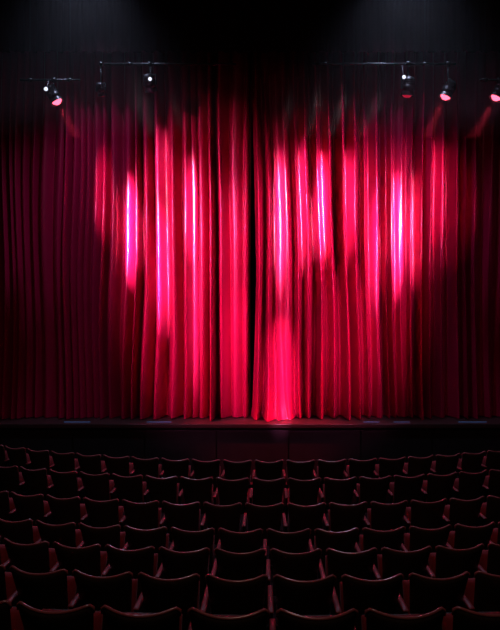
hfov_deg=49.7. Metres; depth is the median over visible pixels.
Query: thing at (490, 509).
seat
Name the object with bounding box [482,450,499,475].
seat
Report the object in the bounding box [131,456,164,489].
seat
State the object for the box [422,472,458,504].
seat
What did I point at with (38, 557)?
seat
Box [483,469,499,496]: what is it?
seat
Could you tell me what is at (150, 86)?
spotlight
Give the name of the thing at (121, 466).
seat
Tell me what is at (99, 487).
seat
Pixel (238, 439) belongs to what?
stage
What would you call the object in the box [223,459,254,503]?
seat
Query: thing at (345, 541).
seat
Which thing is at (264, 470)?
seat
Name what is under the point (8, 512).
seat
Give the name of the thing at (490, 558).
seat
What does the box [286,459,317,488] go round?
seat
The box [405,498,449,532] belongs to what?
seat
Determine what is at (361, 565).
seat
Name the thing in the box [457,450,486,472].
seat
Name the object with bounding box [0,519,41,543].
seat
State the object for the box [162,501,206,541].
seat
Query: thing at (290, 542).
seat
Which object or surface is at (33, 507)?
seat
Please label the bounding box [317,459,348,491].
seat
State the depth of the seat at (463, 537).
6.28 m
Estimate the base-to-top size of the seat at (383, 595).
0.908 m
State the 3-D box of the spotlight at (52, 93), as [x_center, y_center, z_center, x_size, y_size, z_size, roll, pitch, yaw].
[-3.764,-4.304,10.400,0.336,0.543,0.289,0,0,0]
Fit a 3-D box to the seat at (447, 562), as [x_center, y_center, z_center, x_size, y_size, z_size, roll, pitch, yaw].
[2.099,2.736,5.555,0.580,0.908,0.476,0,0,-6]
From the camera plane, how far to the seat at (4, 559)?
5.77 m
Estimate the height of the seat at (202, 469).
0.908 m
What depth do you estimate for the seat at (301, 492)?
8.20 m
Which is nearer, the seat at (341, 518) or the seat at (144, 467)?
the seat at (341, 518)
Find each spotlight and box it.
[45,77,63,105]
[96,62,106,96]
[143,61,157,92]
[400,61,414,97]
[439,61,455,100]
[489,77,499,101]
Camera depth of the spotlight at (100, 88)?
10.36 m
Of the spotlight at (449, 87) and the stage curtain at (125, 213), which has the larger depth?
the stage curtain at (125, 213)
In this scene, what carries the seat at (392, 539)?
on the floor
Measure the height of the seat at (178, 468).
0.908 m
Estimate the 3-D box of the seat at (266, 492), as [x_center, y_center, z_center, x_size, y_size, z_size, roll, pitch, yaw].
[0.304,2.916,8.362,0.580,0.908,0.476,0,0,1]
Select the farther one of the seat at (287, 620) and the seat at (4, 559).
the seat at (4, 559)
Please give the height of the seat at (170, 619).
0.908 m
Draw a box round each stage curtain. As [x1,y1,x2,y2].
[0,51,251,420]
[251,51,499,421]
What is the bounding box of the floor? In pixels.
[114,482,486,623]
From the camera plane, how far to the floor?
8.52 m
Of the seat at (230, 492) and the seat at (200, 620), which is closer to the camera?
the seat at (200, 620)
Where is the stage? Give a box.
[0,407,499,481]
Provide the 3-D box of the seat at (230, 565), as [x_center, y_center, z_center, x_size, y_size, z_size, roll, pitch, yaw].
[-0.072,2.736,5.467,0.580,0.908,0.476,0,0,2]
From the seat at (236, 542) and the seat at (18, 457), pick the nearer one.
the seat at (236, 542)
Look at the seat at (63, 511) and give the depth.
7.31 m
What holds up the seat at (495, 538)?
on the floor
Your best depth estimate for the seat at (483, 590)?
4.42 m
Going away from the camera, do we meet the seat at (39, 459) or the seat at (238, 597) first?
the seat at (238, 597)
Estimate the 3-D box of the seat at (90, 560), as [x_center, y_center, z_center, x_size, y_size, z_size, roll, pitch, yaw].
[-1.699,2.736,5.589,0.580,0.908,0.476,0,0,8]
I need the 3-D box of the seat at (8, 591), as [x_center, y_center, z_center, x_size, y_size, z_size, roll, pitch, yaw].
[-2.254,2.536,4.707,0.580,0.908,0.476,0,0,8]
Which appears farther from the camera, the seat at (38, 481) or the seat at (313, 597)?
the seat at (38, 481)
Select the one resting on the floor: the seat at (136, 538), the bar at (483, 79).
the seat at (136, 538)
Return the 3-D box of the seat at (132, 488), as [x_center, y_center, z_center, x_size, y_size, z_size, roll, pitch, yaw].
[-1.856,2.916,8.541,0.580,0.908,0.476,0,0,10]
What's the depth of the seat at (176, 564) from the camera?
5.31 m
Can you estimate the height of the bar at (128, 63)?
3.179 m
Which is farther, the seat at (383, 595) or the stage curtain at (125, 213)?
the stage curtain at (125, 213)
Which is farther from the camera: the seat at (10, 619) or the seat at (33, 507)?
the seat at (33, 507)
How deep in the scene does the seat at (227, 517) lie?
7.05 m
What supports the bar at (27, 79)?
hanging from the ceiling
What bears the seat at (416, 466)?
on the floor
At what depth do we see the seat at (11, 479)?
8.89 m
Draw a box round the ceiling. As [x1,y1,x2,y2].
[0,0,499,52]
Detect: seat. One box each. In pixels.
[0,445,10,466]
[0,466,26,497]
[0,491,18,521]
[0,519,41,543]
[0,544,10,571]
[0,564,19,605]
[0,600,23,629]
[3,538,59,572]
[5,445,32,471]
[10,565,80,609]
[11,491,53,525]
[16,601,102,629]
[20,466,55,500]
[27,448,55,474]
[36,519,84,547]
[46,494,89,528]
[49,469,85,503]
[50,450,80,477]
[53,541,111,593]
[72,569,145,629]
[76,453,106,477]
[79,471,117,501]
[79,522,128,565]
[83,497,126,543]
[101,605,191,629]
[103,454,135,486]
[105,544,164,598]
[112,473,150,505]
[122,499,167,534]
[124,525,174,570]
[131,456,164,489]
[138,572,209,629]
[145,475,184,512]
[159,546,217,601]
[161,458,194,490]
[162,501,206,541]
[171,527,221,576]
[180,476,218,513]
[188,607,275,629]
[192,459,224,491]
[203,502,246,544]
[205,573,273,629]
[214,547,270,624]
[216,477,252,513]
[218,528,266,605]
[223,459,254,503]
[245,502,287,545]
[252,477,287,531]
[254,460,285,510]
[266,528,313,573]
[270,548,325,595]
[273,574,341,629]
[276,608,357,629]
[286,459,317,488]
[287,502,328,544]
[288,477,323,528]
[314,527,360,575]
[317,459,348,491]
[323,476,359,512]
[325,547,381,603]
[328,501,369,542]
[340,573,408,629]
[346,458,378,490]
[356,475,393,512]
[359,526,407,569]
[361,607,445,629]
[367,500,410,543]
[375,456,407,489]
[377,546,435,599]
[389,474,427,506]
[402,571,474,629]
[403,455,435,479]
[404,524,452,565]
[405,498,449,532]
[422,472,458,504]
[428,543,486,577]
[431,453,461,477]
[442,606,499,629]
[443,496,486,530]
[447,521,494,549]
[453,469,488,501]
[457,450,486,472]
[464,571,499,611]
[479,543,499,574]
[480,495,499,527]
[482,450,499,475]
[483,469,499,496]
[490,522,499,544]
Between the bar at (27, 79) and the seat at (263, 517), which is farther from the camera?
the bar at (27, 79)
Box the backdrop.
[250,120,255,406]
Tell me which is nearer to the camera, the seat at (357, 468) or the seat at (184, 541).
the seat at (184, 541)
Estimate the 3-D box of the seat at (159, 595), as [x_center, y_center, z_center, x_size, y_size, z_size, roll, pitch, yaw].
[-0.629,2.536,4.540,0.580,0.908,0.476,0,0,3]
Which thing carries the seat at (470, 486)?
on the floor
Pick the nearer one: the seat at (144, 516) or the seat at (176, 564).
the seat at (176, 564)
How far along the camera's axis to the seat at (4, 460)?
10.48 m
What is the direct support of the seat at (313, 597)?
on the floor
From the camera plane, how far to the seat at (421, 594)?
4.37 m
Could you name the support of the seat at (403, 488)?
on the floor
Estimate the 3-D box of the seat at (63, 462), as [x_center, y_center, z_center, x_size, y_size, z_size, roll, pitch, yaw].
[-3.386,2.956,10.084,0.580,0.908,0.476,0,0,17]
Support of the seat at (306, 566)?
on the floor
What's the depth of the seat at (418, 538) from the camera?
6.21 m
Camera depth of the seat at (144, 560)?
5.34 m
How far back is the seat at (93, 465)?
9.76 m
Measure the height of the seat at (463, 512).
0.906 m
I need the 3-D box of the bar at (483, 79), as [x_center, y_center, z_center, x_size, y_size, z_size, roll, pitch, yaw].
[4.911,-6.236,10.400,0.963,3.487,0.070,0,0,0]
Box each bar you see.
[20,78,79,81]
[104,62,235,65]
[312,62,455,65]
[480,78,497,81]
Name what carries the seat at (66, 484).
on the floor
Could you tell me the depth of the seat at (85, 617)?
3.37 m
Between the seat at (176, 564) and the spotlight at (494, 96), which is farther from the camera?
the spotlight at (494, 96)
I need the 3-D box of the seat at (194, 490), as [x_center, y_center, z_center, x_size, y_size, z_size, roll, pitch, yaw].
[-0.781,2.916,8.409,0.580,0.908,0.476,0,0,5]
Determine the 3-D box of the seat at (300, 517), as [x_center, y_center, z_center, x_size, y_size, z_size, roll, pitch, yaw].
[0.755,2.896,7.218,0.580,0.908,0.476,0,0,-2]
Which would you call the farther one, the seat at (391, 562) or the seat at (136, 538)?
the seat at (136, 538)
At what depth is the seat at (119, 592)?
4.40 m
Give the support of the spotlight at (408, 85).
hanging from the bar at (323, 63)
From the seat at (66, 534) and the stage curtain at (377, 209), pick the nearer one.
the seat at (66, 534)
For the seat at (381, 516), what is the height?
0.908 m
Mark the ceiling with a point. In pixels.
(75, 26)
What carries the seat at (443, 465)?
on the floor
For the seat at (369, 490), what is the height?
0.908 m
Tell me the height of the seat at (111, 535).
0.908 m
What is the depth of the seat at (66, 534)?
6.34 m
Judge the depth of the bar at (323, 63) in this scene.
10.38 m
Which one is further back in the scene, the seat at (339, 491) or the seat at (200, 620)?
the seat at (339, 491)
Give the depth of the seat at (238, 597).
4.33 m
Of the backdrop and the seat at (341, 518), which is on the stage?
the backdrop
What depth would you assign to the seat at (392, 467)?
9.52 m
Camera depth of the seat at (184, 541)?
6.15 m
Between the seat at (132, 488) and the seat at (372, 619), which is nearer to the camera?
the seat at (372, 619)
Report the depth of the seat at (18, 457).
10.27 m
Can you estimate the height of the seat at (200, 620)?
0.908 m
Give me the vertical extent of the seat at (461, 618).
0.908 m
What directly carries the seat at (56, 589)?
on the floor
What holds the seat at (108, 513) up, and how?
on the floor
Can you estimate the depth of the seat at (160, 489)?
8.30 m

